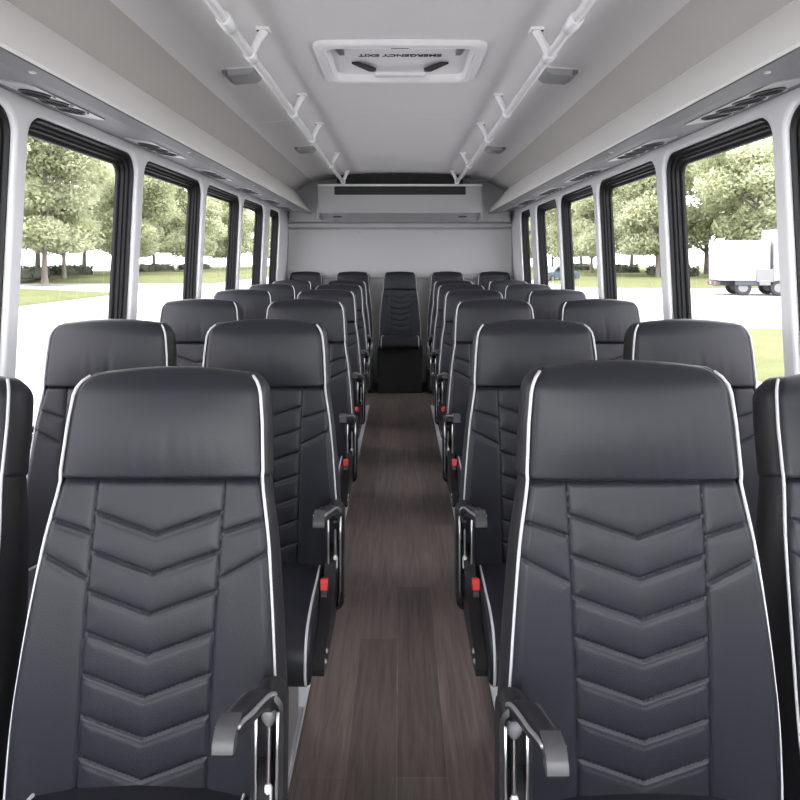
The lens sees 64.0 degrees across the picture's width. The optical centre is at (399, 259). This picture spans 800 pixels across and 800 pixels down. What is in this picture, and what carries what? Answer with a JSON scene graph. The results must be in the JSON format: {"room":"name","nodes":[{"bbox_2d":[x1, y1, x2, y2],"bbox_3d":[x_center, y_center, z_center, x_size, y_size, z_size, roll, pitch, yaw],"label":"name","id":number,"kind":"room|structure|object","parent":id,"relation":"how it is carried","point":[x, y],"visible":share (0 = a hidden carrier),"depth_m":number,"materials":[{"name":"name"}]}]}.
{"room":"vehicle interior","nodes":[
{"label":"vehicle interior","id":0,"kind":"room"},
{"bbox_2d":[0,87,288,377],"bbox_3d":[-1.222,0.295,2.310,0.172,1.950,8.620,0,0,0],"label":"wall","id":1,"kind":"structure","parent":0,"point":[21,111],"depth_m":2.28,"materials":[{"name":"white plastic"}]},
{"bbox_2d":[0,105,9,334],"bbox_3d":[-1.218,0.084,1.469,0.114,1.083,0.898,0,0,0],"label":"window","id":2,"kind":"structure","parent":1,"relation":"in","point":[4,121],"depth_m":1.91,"materials":[{"name":"black"}]},
{"bbox_2d":[0,79,104,119],"bbox_3d":[-1.035,-0.474,1.920,0.115,0.030,0.435,0,0,0],"label":"vent panel","id":3,"kind":"object","parent":1,"relation":"attached to","point":[33,91],"visible":0.99,"depth_m":1.86,"materials":[{"name":"grey plastic"}]},
{"bbox_2d":[15,118,133,449],"bbox_3d":[-1.218,0.084,2.395,0.114,1.083,0.820,0,0,0],"label":"window","id":4,"kind":"structure","parent":1,"relation":"in","point":[78,196],"depth_m":2.37,"materials":[{"name":"black"}]},
{"bbox_2d":[125,137,186,158],"bbox_3d":[-1.035,-0.474,2.740,0.115,0.030,0.435,0,0,0],"label":"vent panel","id":5,"kind":"object","parent":1,"relation":"attached to","point":[150,145],"visible":0.99,"depth_m":2.67,"materials":[{"name":"grey plastic"}]},
{"bbox_2d":[0,0,312,213],"bbox_3d":[-1.002,-0.574,2.143,0.288,0.243,8.285,0,0,0],"label":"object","id":6,"kind":"structure","parent":1,"relation":"attached to","point":[32,53],"depth_m":2.10,"materials":[{"name":"grey plastic"}]},
{"bbox_2d":[137,161,200,321],"bbox_3d":[-1.218,0.084,3.315,0.114,1.083,0.860,0,0,0],"label":"window","id":7,"kind":"structure","parent":1,"relation":"in","point":[171,199],"depth_m":3.37,"materials":[{"name":"black"}]},
{"bbox_2d":[192,167,233,180],"bbox_3d":[-1.035,-0.474,3.560,0.115,0.030,0.435,0,0,0],"label":"vent panel","id":8,"kind":"object","parent":1,"relation":"attached to","point":[211,173],"visible":1,"depth_m":3.48,"materials":[{"name":"grey plastic"}]},
{"bbox_2d":[201,185,238,298],"bbox_3d":[-1.218,0.084,4.230,0.114,1.083,0.820,0,0,0],"label":"window","id":9,"kind":"structure","parent":1,"relation":"in","point":[222,207],"depth_m":4.36,"materials":[{"name":"black"}]},
{"bbox_2d":[234,186,262,194],"bbox_3d":[-1.035,-0.474,4.390,0.115,0.030,0.435,0,0,0],"label":"vent panel","id":10,"kind":"object","parent":1,"relation":"attached to","point":[248,190],"visible":1,"depth_m":4.31,"materials":[{"name":"grey plastic"}]},
{"bbox_2d":[239,199,262,288],"bbox_3d":[-1.218,0.084,5.080,0.114,1.083,0.740,0,0,0],"label":"window","id":11,"kind":"structure","parent":1,"relation":"in","point":[252,223],"depth_m":5.27,"materials":[{"name":"black"}]},
{"bbox_2d":[266,209,278,283],"bbox_3d":[-1.218,0.084,5.907,0.114,1.083,0.495,0,0,0],"label":"window","id":12,"kind":"structure","parent":1,"relation":"in","point":[274,217],"depth_m":6.12,"materials":[{"name":"black"}]},
{"bbox_2d":[261,198,283,204],"bbox_3d":[-1.035,-0.474,5.200,0.115,0.030,0.435,0,0,0],"label":"vent panel","id":13,"kind":"object","parent":1,"relation":"attached to","point":[265,199],"visible":1,"depth_m":5.11,"materials":[{"name":"grey plastic"}]},
{"bbox_2d":[277,205,295,210],"bbox_3d":[-1.035,-0.474,5.840,0.115,0.030,0.435,0,0,0],"label":"vent panel","id":14,"kind":"object","parent":1,"relation":"attached to","point":[283,207],"visible":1,"depth_m":5.74,"materials":[{"name":"grey plastic"}]},
{"bbox_2d":[288,383,494,799],"bbox_3d":[0.000,1.300,2.340,2.600,0.060,8.680,0,0,0],"label":"floor","id":15,"kind":"structure","parent":0,"point":[400,709],"depth_m":2.03,"materials":[{"name":"brown wood"}]},
{"bbox_2d":[0,376,33,799],"bbox_3d":[-0.848,0.729,0.897,0.427,1.050,0.648,0,0,0],"label":"seat","id":16,"kind":"object","parent":15,"relation":"on","point":[16,398],"visible":0.91,"depth_m":1.10,"materials":[{"name":"black leather"}]},
{"bbox_2d":[27,319,176,614],"bbox_3d":[-0.803,0.710,1.580,0.427,1.088,0.545,0,0,0],"label":"seat","id":17,"kind":"object","parent":15,"relation":"on","point":[76,350],"visible":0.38,"depth_m":1.74,"materials":[{"name":"black leather"}]},
{"bbox_2d":[27,567,36,614],"bbox_3d":[-0.803,0.834,1.534,0.372,0.135,0.452,0,0,0],"label":"seat cushion","id":18,"kind":"object","parent":17,"relation":"on","point":[32,570],"depth_m":1.56,"materials":[{"name":"black leather"}]},
{"bbox_2d":[159,299,242,366],"bbox_3d":[-0.848,0.710,2.525,0.427,1.088,0.545,0,0,0],"label":"seat","id":19,"kind":"object","parent":15,"relation":"on","point":[190,320],"visible":0.23,"depth_m":2.69,"materials":[{"name":"black leather"}]},
{"bbox_2d":[213,289,273,319],"bbox_3d":[-0.888,0.710,3.425,0.427,1.088,0.545,0,0,0],"label":"seat","id":20,"kind":"object","parent":15,"relation":"on","point":[254,304],"visible":0.14,"depth_m":3.59,"materials":[{"name":"black leather"}]},
{"bbox_2d":[249,284,296,300],"bbox_3d":[-0.895,0.710,4.275,0.427,1.088,0.545,0,0,0],"label":"seat","id":21,"kind":"object","parent":15,"relation":"on","point":[279,291],"visible":0.05,"depth_m":4.45,"materials":[{"name":"black leather"}]},
{"bbox_2d":[273,280,312,294],"bbox_3d":[-0.898,0.710,5.115,0.427,1.088,0.545,0,0,0],"label":"seat","id":22,"kind":"object","parent":15,"relation":"on","point":[300,285],"visible":0.07,"depth_m":5.29,"materials":[{"name":"black leather"}]},
{"bbox_2d":[289,271,322,289],"bbox_3d":[-0.955,0.693,6.285,0.426,1.154,0.544,0,0,0],"label":"seat","id":23,"kind":"object","parent":15,"relation":"on","point":[316,278],"visible":0.15,"depth_m":6.45,"materials":[{"name":"black leather"}]},
{"bbox_2d":[288,405,368,789],"bbox_3d":[-0.297,1.263,2.575,0.060,0.014,5.950,0,0,0],"label":"track","id":24,"kind":"object","parent":15,"relation":"on","point":[303,691],"visible":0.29,"depth_m":1.86,"materials":[{"name":"metal"}]},
{"bbox_2d":[3,366,288,799],"bbox_3d":[-0.389,0.721,0.881,0.442,1.066,0.603,0,0,0],"label":"seat","id":25,"kind":"object","parent":24,"relation":"on","point":[153,660],"visible":1,"depth_m":1.01,"materials":[{"name":"black leather"}]},
{"bbox_2d":[32,785,248,799],"bbox_3d":[-0.396,0.834,0.806,0.372,0.135,0.452,0,0,0],"label":"seat cushion","id":26,"kind":"object","parent":25,"relation":"on","point":[39,792],"depth_m":0.97,"materials":[{"name":"black leather"}]},
{"bbox_2d":[202,319,344,781],"bbox_3d":[-0.365,0.710,1.580,0.441,1.088,0.545,0,0,0],"label":"seat","id":27,"kind":"object","parent":24,"relation":"on","point":[292,356],"visible":0.53,"depth_m":1.71,"materials":[{"name":"black leather"}]},
{"bbox_2d":[281,562,322,686],"bbox_3d":[-0.372,0.834,1.534,0.372,0.135,0.452,0,0,0],"label":"seat cushion","id":28,"kind":"object","parent":27,"relation":"on","point":[302,581],"depth_m":1.42,"materials":[{"name":"black leather"}]},
{"bbox_2d":[266,299,357,506],"bbox_3d":[-0.393,0.710,2.525,0.441,1.088,0.545,0,0,0],"label":"seat","id":29,"kind":"object","parent":24,"relation":"on","point":[331,314],"visible":0.28,"depth_m":2.67,"materials":[{"name":"black leather"}]},
{"bbox_2d":[338,456,343,492],"bbox_3d":[-0.400,0.834,2.479,0.372,0.135,0.452,0,0,0],"label":"seat cushion","id":30,"kind":"object","parent":29,"relation":"on","point":[340,458],"depth_m":2.44,"materials":[{"name":"black leather"}]},
{"bbox_2d":[297,289,364,437],"bbox_3d":[-0.411,0.710,3.425,0.441,1.088,0.545,0,0,0],"label":"seat","id":31,"kind":"object","parent":15,"relation":"on","point":[348,298],"visible":0.28,"depth_m":3.58,"materials":[{"name":"black leather"}]},
{"bbox_2d":[315,284,370,400],"bbox_3d":[-0.421,0.710,4.275,0.441,1.088,0.545,0,0,0],"label":"seat","id":32,"kind":"object","parent":15,"relation":"on","point":[357,289],"visible":0.22,"depth_m":4.42,"materials":[{"name":"black leather"}]},
{"bbox_2d":[327,280,372,370],"bbox_3d":[-0.438,0.710,5.115,0.441,1.088,0.545,0,0,0],"label":"seat","id":33,"kind":"object","parent":15,"relation":"on","point":[362,284],"visible":0.13,"depth_m":5.28,"materials":[{"name":"black leather"}]},
{"bbox_2d":[336,271,373,392],"bbox_3d":[-0.478,0.693,6.285,0.426,1.154,0.544,0,0,0],"label":"seat","id":34,"kind":"object","parent":15,"relation":"on","point":[350,275],"visible":0.23,"depth_m":6.45,"materials":[{"name":"black leather"}]},
{"bbox_2d":[378,271,421,392],"bbox_3d":[0.000,0.693,6.285,0.426,1.154,0.544,0,0,0],"label":"seat","id":35,"kind":"object","parent":15,"relation":"on","point":[399,349],"visible":1,"depth_m":6.11,"materials":[{"name":"black leather"}]},
{"bbox_2d":[380,335,419,348],"bbox_3d":[0.000,0.784,6.239,0.372,0.135,0.452,0,0,0],"label":"seat cushion","id":36,"kind":"object","parent":35,"relation":"on","point":[386,341],"depth_m":6.02,"materials":[{"name":"black leather"}]},
{"bbox_2d":[426,271,463,392],"bbox_3d":[0.478,0.693,6.285,0.426,1.154,0.544,0,0,0],"label":"seat","id":37,"kind":"object","parent":15,"relation":"on","point":[445,275],"visible":0.17,"depth_m":6.45,"materials":[{"name":"black leather"}]},
{"bbox_2d":[427,280,472,370],"bbox_3d":[0.438,0.710,5.115,0.441,1.088,0.545,0,0,0],"label":"seat","id":38,"kind":"object","parent":15,"relation":"on","point":[437,284],"visible":0.16,"depth_m":5.28,"materials":[{"name":"black leather"}]},
{"bbox_2d":[429,284,484,400],"bbox_3d":[0.421,0.710,4.275,0.441,1.088,0.545,0,0,0],"label":"seat","id":39,"kind":"object","parent":15,"relation":"on","point":[442,289],"visible":0.24,"depth_m":4.42,"materials":[{"name":"black leather"}]},
{"bbox_2d":[431,405,497,708],"bbox_3d":[0.297,1.263,2.575,0.060,0.014,5.950,0,0,0],"label":"track","id":40,"kind":"object","parent":15,"relation":"on","point":[493,689],"visible":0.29,"depth_m":4.27,"materials":[{"name":"metal"}]},
{"bbox_2d":[442,299,533,506],"bbox_3d":[0.393,0.710,2.525,0.441,1.088,0.545,0,0,0],"label":"seat","id":41,"kind":"object","parent":40,"relation":"on","point":[468,314],"visible":0.34,"depth_m":2.67,"materials":[{"name":"black leather"}]},
{"bbox_2d":[456,456,461,491],"bbox_3d":[0.400,0.834,2.479,0.372,0.135,0.452,0,0,0],"label":"seat cushion","id":42,"kind":"object","parent":41,"relation":"on","point":[458,458],"depth_m":2.44,"materials":[{"name":"black leather"}]},
{"bbox_2d":[455,319,596,686],"bbox_3d":[0.365,0.710,1.580,0.441,1.088,0.545,0,0,0],"label":"seat","id":43,"kind":"object","parent":40,"relation":"on","point":[503,352],"visible":0.45,"depth_m":1.72,"materials":[{"name":"black leather"}]},
{"bbox_2d":[477,562,505,686],"bbox_3d":[0.372,0.834,1.534,0.372,0.135,0.452,0,0,0],"label":"seat cushion","id":44,"kind":"object","parent":43,"relation":"on","point":[490,575],"depth_m":1.45,"materials":[{"name":"black leather"}]},
{"bbox_2d":[495,359,783,799],"bbox_3d":[0.361,0.710,0.840,0.441,1.088,0.545,0,0,0],"label":"seat","id":45,"kind":"object","parent":40,"relation":"on","point":[636,661],"visible":1,"depth_m":0.98,"materials":[{"name":"black leather"}]},
{"bbox_2d":[561,794,729,799],"bbox_3d":[0.368,0.834,0.794,0.372,0.135,0.452,0,0,0],"label":"seat cushion","id":46,"kind":"object","parent":45,"relation":"on","point":[563,796],"depth_m":0.96,"materials":[{"name":"black leather"}]},
{"bbox_2d":[435,289,502,437],"bbox_3d":[0.411,0.710,3.425,0.441,1.088,0.545,0,0,0],"label":"seat","id":47,"kind":"object","parent":15,"relation":"on","point":[451,298],"visible":0.27,"depth_m":3.58,"materials":[{"name":"black leather"}]},
{"bbox_2d":[477,271,510,289],"bbox_3d":[0.955,0.693,6.285,0.426,1.154,0.544,0,0,0],"label":"seat","id":48,"kind":"object","parent":15,"relation":"on","point":[483,278],"visible":0.1,"depth_m":6.45,"materials":[{"name":"black leather"}]},
{"bbox_2d":[487,280,526,294],"bbox_3d":[0.898,0.710,5.115,0.427,1.088,0.545,0,0,0],"label":"seat","id":49,"kind":"object","parent":15,"relation":"on","point":[499,285],"visible":0.04,"depth_m":5.29,"materials":[{"name":"black leather"}]},
{"bbox_2d":[503,284,550,300],"bbox_3d":[0.895,0.710,4.275,0.427,1.088,0.545,0,0,0],"label":"seat","id":50,"kind":"object","parent":15,"relation":"on","point":[515,291],"visible":0.11,"depth_m":4.45,"materials":[{"name":"black leather"}]},
{"bbox_2d":[526,289,586,319],"bbox_3d":[0.888,0.710,3.425,0.427,1.088,0.545,0,0,0],"label":"seat","id":51,"kind":"object","parent":15,"relation":"on","point":[545,304],"visible":0.09,"depth_m":3.59,"materials":[{"name":"black leather"}]},
{"bbox_2d":[557,299,640,359],"bbox_3d":[0.848,0.710,2.525,0.427,1.088,0.545,0,0,0],"label":"seat","id":52,"kind":"object","parent":15,"relation":"on","point":[609,320],"visible":0.2,"depth_m":2.69,"materials":[{"name":"black leather"}]},
{"bbox_3d":[0.900,1.263,2.575,0.060,0.014,5.950,0,0,0],"label":"track","id":53,"kind":"object","parent":15,"relation":"on","visible":0},
{"bbox_2d":[623,319,758,555],"bbox_3d":[0.803,0.710,1.580,0.427,1.088,0.545,0,0,0],"label":"seat","id":54,"kind":"object","parent":53,"relation":"on","point":[726,348],"visible":0.2,"depth_m":1.74,"materials":[{"name":"black leather"}]},
{"bbox_2d":[752,374,799,799],"bbox_3d":[0.822,0.729,0.897,0.427,1.050,0.648,0,0,0],"label":"seat","id":55,"kind":"object","parent":53,"relation":"on","point":[776,401],"visible":0.88,"depth_m":1.08,"materials":[{"name":"black leather"}]},
{"bbox_2d":[7,0,792,191],"bbox_3d":[0.000,-0.772,2.310,2.236,0.215,8.620,0,0,0],"label":"ceiling","id":56,"kind":"structure","parent":0,"point":[174,51],"depth_m":2.58,"materials":[{"name":"white plastic"}]},
{"bbox_2d":[219,66,261,84],"bbox_3d":[-0.680,-0.795,2.759,0.170,0.044,0.154,0,0,0],"label":"ceiling light","id":57,"kind":"object","parent":56,"relation":"attached to","point":[237,75],"visible":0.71,"depth_m":2.71,"materials":[{"name":"grey plastic"}]},
{"bbox_2d":[203,0,349,184],"bbox_3d":[-0.505,-0.761,3.353,0.088,0.128,5.205,0,0,0],"label":"grab rail","id":58,"kind":"object","parent":56,"relation":"attached to","point":[224,19],"visible":1,"depth_m":2.34,"materials":[{"name":"white metal"}]},
{"bbox_2d":[293,145,315,153],"bbox_3d":[-0.680,-0.795,4.599,0.170,0.044,0.154,0,0,0],"label":"ceiling light","id":59,"kind":"object","parent":56,"relation":"attached to","point":[308,148],"visible":0.73,"depth_m":4.53,"materials":[{"name":"grey plastic"}]},
{"bbox_2d":[313,39,486,82],"bbox_3d":[0.000,-0.827,2.670,0.670,0.042,0.530,0,0,0],"label":"roof hatch","id":60,"kind":"object","parent":56,"relation":"attached to","point":[365,60],"visible":1,"depth_m":2.68,"materials":[{"name":"white plastic"}]},
{"bbox_2d":[484,145,506,153],"bbox_3d":[0.680,-0.795,4.599,0.170,0.044,0.154,0,0,0],"label":"ceiling light","id":61,"kind":"object","parent":56,"relation":"attached to","point":[489,148],"visible":0.73,"depth_m":4.53,"materials":[{"name":"grey plastic"}]},
{"bbox_2d":[450,0,596,184],"bbox_3d":[0.505,-0.761,3.353,0.088,0.128,5.205,0,0,0],"label":"grab rail","id":62,"kind":"object","parent":56,"relation":"attached to","point":[575,19],"visible":1,"depth_m":2.34,"materials":[{"name":"white metal"}]},
{"bbox_2d":[538,66,580,84],"bbox_3d":[0.680,-0.795,2.759,0.170,0.044,0.154,0,0,0],"label":"ceiling light","id":63,"kind":"object","parent":56,"relation":"attached to","point":[550,75],"visible":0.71,"depth_m":2.71,"materials":[{"name":"grey plastic"}]},
{"bbox_2d":[286,211,513,382],"bbox_3d":[0.000,0.170,6.650,2.600,2.200,0.060,0,0,0],"label":"wall","id":64,"kind":"structure","parent":0,"point":[290,212],"depth_m":6.62,"materials":[{"name":"grey plastic"}]},
{"bbox_2d":[288,229,511,353],"bbox_3d":[0.000,0.326,6.607,2.310,1.288,0.025,0,0,0],"label":"wall panel","id":65,"kind":"object","parent":64,"relation":"attached to","point":[329,252],"depth_m":6.60,"materials":[{"name":"grey plastic"}]},
{"bbox_2d":[317,174,482,220],"bbox_3d":[0.000,-0.606,6.193,1.554,0.432,0.414,0,0,0],"label":"air conditioner","id":66,"kind":"object","parent":64,"relation":"attached to","point":[363,197],"visible":0.99,"depth_m":6.00,"materials":[{"name":"grey plastic"}]},
{"bbox_2d":[290,179,509,222],"bbox_3d":[0.000,-0.610,6.510,2.200,0.449,0.220,0,0,0],"label":"trim","id":67,"kind":"structure","parent":64,"relation":"attached to","point":[308,193],"depth_m":6.40,"materials":[{"name":"grey plastic"}]},
{"bbox_2d":[288,223,511,227],"bbox_3d":[0.000,-0.357,6.595,2.320,0.055,0.050,0,0,0],"label":"trim","id":68,"kind":"structure","parent":64,"relation":"attached to","point":[290,225],"depth_m":6.57,"materials":[{"name":"grey plastic"}]},
{"bbox_2d":[288,276,511,278],"bbox_3d":[0.000,0.180,6.588,2.300,0.030,0.027,0,0,0],"label":"trim","id":69,"kind":"structure","parent":64,"relation":"attached to","point":[324,277],"depth_m":6.58,"materials":[{"name":"grey"}]},
{"bbox_2d":[511,87,799,375],"bbox_3d":[1.222,0.295,2.310,0.172,1.950,8.620,0,0,0],"label":"wall","id":70,"kind":"structure","parent":0,"point":[778,111],"depth_m":2.29,"materials":[{"name":"white plastic"}]},
{"bbox_2d":[503,205,522,210],"bbox_3d":[1.035,-0.475,5.870,0.115,0.028,0.530,0,0,0],"label":"vent panel","id":71,"kind":"object","parent":70,"relation":"attached to","point":[518,206],"visible":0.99,"depth_m":5.78,"materials":[{"name":"grey plastic"}]},
{"bbox_2d":[514,197,539,205],"bbox_3d":[1.035,-0.475,5.230,0.115,0.028,0.530,0,0,0],"label":"vent panel","id":72,"kind":"object","parent":70,"relation":"attached to","point":[527,201],"visible":1,"depth_m":5.12,"materials":[{"name":"grey plastic"}]},
{"bbox_2d":[521,209,533,283],"bbox_3d":[1.218,0.084,5.907,0.114,1.083,0.495,0,0,0],"label":"window","id":73,"kind":"structure","parent":70,"relation":"in","point":[525,217],"depth_m":6.12,"materials":[{"name":"black"}]},
{"bbox_2d":[537,199,560,288],"bbox_3d":[1.218,0.084,5.080,0.114,1.083,0.740,0,0,0],"label":"window","id":74,"kind":"structure","parent":70,"relation":"in","point":[547,223],"depth_m":5.27,"materials":[{"name":"black"}]},
{"bbox_2d":[535,185,567,195],"bbox_3d":[1.035,-0.475,4.420,0.115,0.028,0.530,0,0,0],"label":"vent panel","id":75,"kind":"object","parent":70,"relation":"attached to","point":[554,189],"visible":0.99,"depth_m":4.33,"materials":[{"name":"grey plastic"}]},
{"bbox_2d":[561,185,598,298],"bbox_3d":[1.218,0.084,4.230,0.114,1.083,0.820,0,0,0],"label":"window","id":76,"kind":"structure","parent":70,"relation":"in","point":[577,207],"depth_m":4.36,"materials":[{"name":"black"}]},
{"bbox_2d":[563,167,608,182],"bbox_3d":[1.035,-0.475,3.590,0.115,0.028,0.530,0,0,0],"label":"vent panel","id":77,"kind":"object","parent":70,"relation":"attached to","point":[584,175],"visible":1,"depth_m":3.51,"materials":[{"name":"grey plastic"}]},
{"bbox_2d":[599,161,662,321],"bbox_3d":[1.218,0.084,3.315,0.114,1.083,0.860,0,0,0],"label":"window","id":78,"kind":"structure","parent":70,"relation":"in","point":[628,199],"depth_m":3.36,"materials":[{"name":"black"}]},
{"bbox_2d":[607,136,676,161],"bbox_3d":[1.035,-0.475,2.770,0.115,0.028,0.530,0,0,0],"label":"vent panel","id":79,"kind":"object","parent":70,"relation":"attached to","point":[644,147],"visible":0.99,"depth_m":2.69,"materials":[{"name":"grey plastic"}]},
{"bbox_2d":[487,0,799,213],"bbox_3d":[1.002,-0.574,2.143,0.288,0.243,8.285,0,0,0],"label":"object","id":80,"kind":"structure","parent":70,"relation":"attached to","point":[768,52],"depth_m":2.09,"materials":[{"name":"grey plastic"}]},
{"bbox_2d":[666,118,784,386],"bbox_3d":[1.218,0.084,2.395,0.114,1.083,0.820,0,0,0],"label":"window","id":81,"kind":"structure","parent":70,"relation":"in","point":[722,216],"depth_m":2.37,"materials":[{"name":"black"}]},
{"bbox_2d":[685,78,799,124],"bbox_3d":[1.035,-0.475,1.950,0.115,0.028,0.530,0,0,0],"label":"vent panel","id":82,"kind":"object","parent":70,"relation":"attached to","point":[762,93],"visible":1,"depth_m":1.88,"materials":[{"name":"grey plastic"}]},
{"bbox_2d":[790,105,799,334],"bbox_3d":[1.218,0.084,1.469,0.114,1.083,0.898,0,0,0],"label":"window","id":83,"kind":"structure","parent":70,"relation":"in","point":[795,121],"depth_m":1.91,"materials":[{"name":"black"}]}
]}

